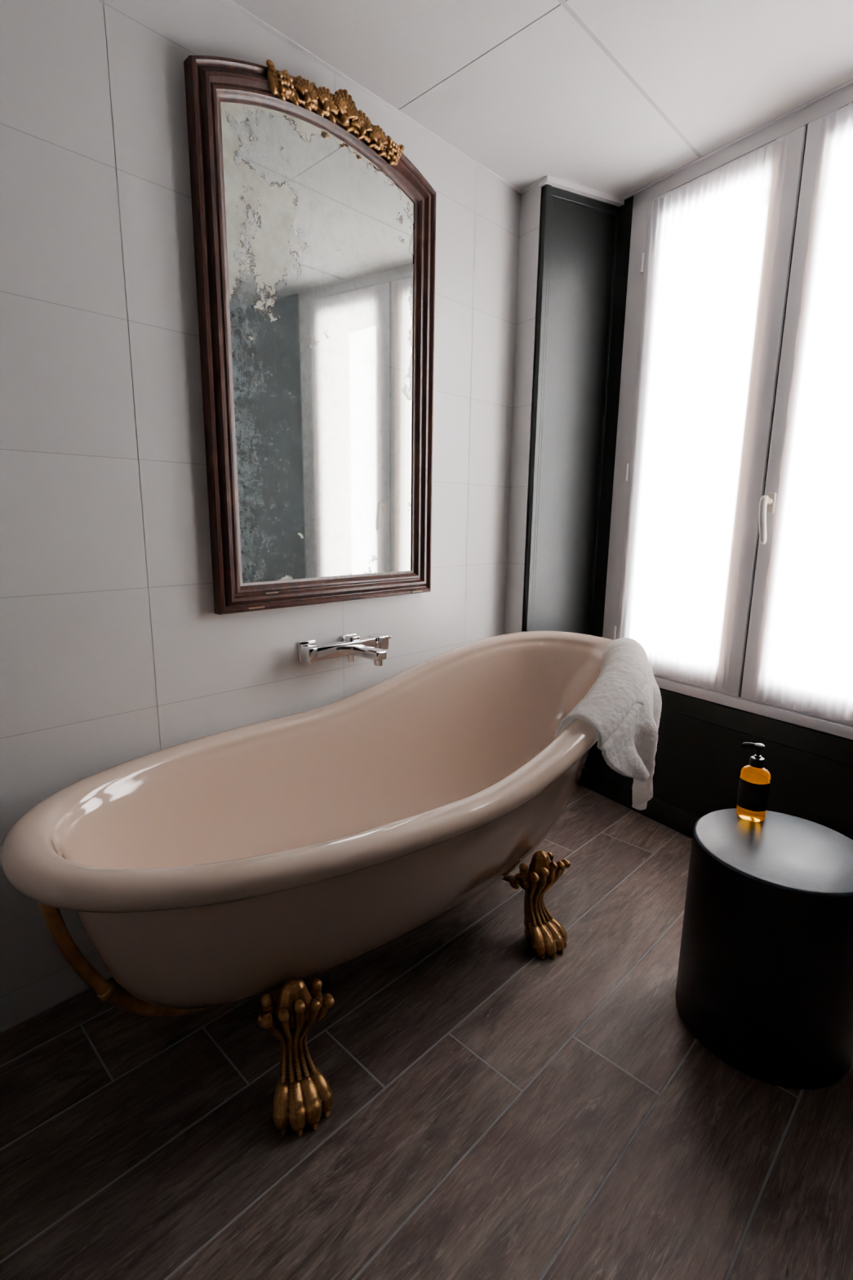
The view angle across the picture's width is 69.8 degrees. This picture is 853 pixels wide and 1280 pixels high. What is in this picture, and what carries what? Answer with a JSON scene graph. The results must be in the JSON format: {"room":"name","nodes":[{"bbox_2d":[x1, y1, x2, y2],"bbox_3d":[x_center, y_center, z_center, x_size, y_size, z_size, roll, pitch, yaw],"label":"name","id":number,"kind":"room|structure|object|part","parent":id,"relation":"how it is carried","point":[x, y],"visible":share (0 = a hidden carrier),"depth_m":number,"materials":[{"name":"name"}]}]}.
{"room":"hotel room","nodes":[
{"label":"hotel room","id":0,"kind":"room"},
{"bbox_2d":[0,0,520,1031],"bbox_3d":[-0.740,-0.311,1.489,0.120,2.393,3.850,11,16,43],"label":"wall","id":1,"kind":"structure","parent":0,"point":[115,650],"depth_m":1.42,"materials":[{"name":"grey tile"}]},
{"bbox_2d":[183,55,436,614],"bbox_3d":[-0.255,-0.791,1.758,0.066,1.371,0.802,11,16,43],"label":"wall mirror","id":2,"kind":"object","parent":1,"relation":"attached to","point":[314,230],"visible":1,"depth_m":1.70,"materials":[{"name":"brown wood"}]},
{"bbox_3d":[-0.270,-0.786,1.774,0.001,1.215,0.662,11,16,43],"label":"glass","id":3,"kind":"part","parent":2,"relation":"part of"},
{"bbox_2d":[297,632,391,666],"bbox_3d":[-0.219,0.035,1.887,0.184,0.080,0.324,11,16,43],"label":"faucet","id":4,"kind":"object","parent":1,"relation":"attached to","point":[372,646],"visible":1,"depth_m":1.86,"materials":[{"name":"silver metal"}]},
{"bbox_2d":[221,0,852,206],"bbox_3d":[0.147,-1.261,0.338,2.450,0.019,3.713,11,16,43],"label":"trim","id":5,"kind":"structure","parent":1,"relation":"attached to","point":[555,182],"depth_m":1.92,"materials":[{"name":"white paint"}]},
{"bbox_2d":[0,784,852,1279],"bbox_3d":[0.253,1.024,1.005,2.450,0.050,4.300,11,16,43],"label":"floor","id":6,"kind":"structure","parent":0,"point":[500,1110],"depth_m":1.20,"materials":[{"name":"brown wood"}]},
{"bbox_2d":[0,630,613,1136],"bbox_3d":[-0.073,0.465,1.643,0.833,0.783,1.731,11,16,43],"label":"bathtub","id":7,"kind":"object","parent":6,"relation":"on","point":[277,855],"visible":0.99,"depth_m":1.39,"materials":[{"name":"beige ceramic"}]},
{"bbox_2d":[552,637,662,809],"bbox_3d":[0.530,0.308,1.740,0.221,0.552,0.588,8,13,32],"label":"towel","id":8,"kind":"object","parent":7,"relation":"on","point":[623,707],"visible":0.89,"depth_m":1.64,"materials":[{"name":"white fabric"}]},
{"bbox_2d":[675,808,852,1089],"bbox_3d":[0.799,0.688,1.421,0.370,0.460,0.370,11,16,43],"label":"side table","id":9,"kind":"object","parent":6,"relation":"on","point":[765,980],"visible":0.94,"depth_m":1.28,"materials":[{"name":"black"}]},
{"bbox_2d":[736,742,771,822],"bbox_3d":[0.799,0.342,1.486,0.066,0.190,0.066,-4,12,-22],"label":"soap bottle","id":10,"kind":"object","parent":9,"relation":"on","point":[754,783],"visible":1,"depth_m":1.47,"materials":[{"name":"orange glass"}]},
{"bbox_2d":[504,184,542,634],"bbox_3d":[0.488,-0.503,2.532,0.162,2.353,0.315,11,16,43],"label":"wall pillar","id":11,"kind":"structure","parent":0,"point":[531,201],"depth_m":2.36,"materials":[{"name":"white paint"}]},
{"bbox_2d":[231,0,852,197],"bbox_3d":[0.213,-1.334,0.462,2.550,0.080,4.200,11,16,43],"label":"ceiling","id":12,"kind":"structure","parent":0,"point":[612,97],"depth_m":1.62,"materials":[{"name":"grey paint"}]},
{"bbox_2d":[585,195,852,839],"bbox_3d":[1.573,-0.376,1.710,0.500,2.453,2.870,-7,14,-33],"label":"wall","id":13,"kind":"structure","parent":0,"point":[699,764],"depth_m":2.26,"materials":[{"name":"black paint"}]},
{"bbox_2d":[522,184,619,785],"bbox_3d":[0.575,-0.485,2.493,0.394,2.335,0.054,-5,13,-26],"label":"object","id":14,"kind":"structure","parent":13,"relation":"attached to","point":[579,233],"depth_m":2.38,"materials":[{"name":"black"}]},
{"bbox_2d":[613,253,644,639],"bbox_3d":[0.782,-0.703,2.371,0.013,1.444,0.013,11,16,43],"label":"hinges","id":15,"kind":"object","parent":13,"relation":"attached to","point":[642,258],"visible":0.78,"depth_m":2.37,"materials":[{"name":"white metal"}]},
{"bbox_2d":[619,135,788,689],"bbox_3d":[0.919,-0.686,2.140,0.013,1.691,0.474,-7,14,-33],"label":"window curtain","id":16,"kind":"object","parent":13,"relation":"hanging from","point":[713,239],"visible":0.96,"depth_m":2.10,"materials":[{"name":"white fabric"}]},
{"bbox_2d":[579,688,852,838],"bbox_3d":[1.323,0.582,1.794,0.012,0.535,2.260,-7,14,-33],"label":"baseboard","id":17,"kind":"structure","parent":13,"relation":"attached to","point":[816,743],"depth_m":2.19,"materials":[{"name":"black wood"}]},
{"bbox_2d":[602,83,852,739],"bbox_3d":[1.118,-0.654,1.950,0.080,1.813,1.220,-7,14,-33],"label":"frame","id":18,"kind":"object","parent":13,"relation":"attached to","point":[842,97],"visible":0.56,"depth_m":2.25,"materials":[{"name":"white"}]},
{"bbox_2d":[616,105,852,725],"bbox_3d":[1.084,-0.644,1.928,0.132,1.719,1.066,-7,14,-33],"label":"window","id":19,"kind":"structure","parent":13,"relation":"in","point":[797,138],"depth_m":1.92,"materials":[{"name":"white"}]},
{"bbox_3d":[1.074,-0.385,1.933,0.034,0.160,0.064,11,16,43],"label":"handle","id":20,"kind":"part","parent":19,"relation":"part of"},
{"bbox_3d":[1.260,-0.602,1.728,0.067,1.719,0.530,-7,14,-33],"label":"sash","id":21,"kind":"part","parent":19,"relation":"part of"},
{"bbox_2d":[739,125,808,697],"bbox_3d":[1.109,-0.647,1.945,0.040,1.719,0.007,-7,14,-33],"label":"gasket","id":22,"kind":"object","parent":13,"relation":"attached to","point":[807,126],"visible":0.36,"depth_m":1.90,"materials":[{"name":"grey rubber"}]},
{"bbox_2d":[751,102,852,720],"bbox_3d":[1.228,-0.593,1.687,0.014,1.695,0.471,-7,14,-33],"label":"window curtain","id":23,"kind":"object","parent":13,"relation":"hanging from","point":[805,660],"visible":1,"depth_m":1.80,"materials":[{"name":"white fabric"}]}
]}

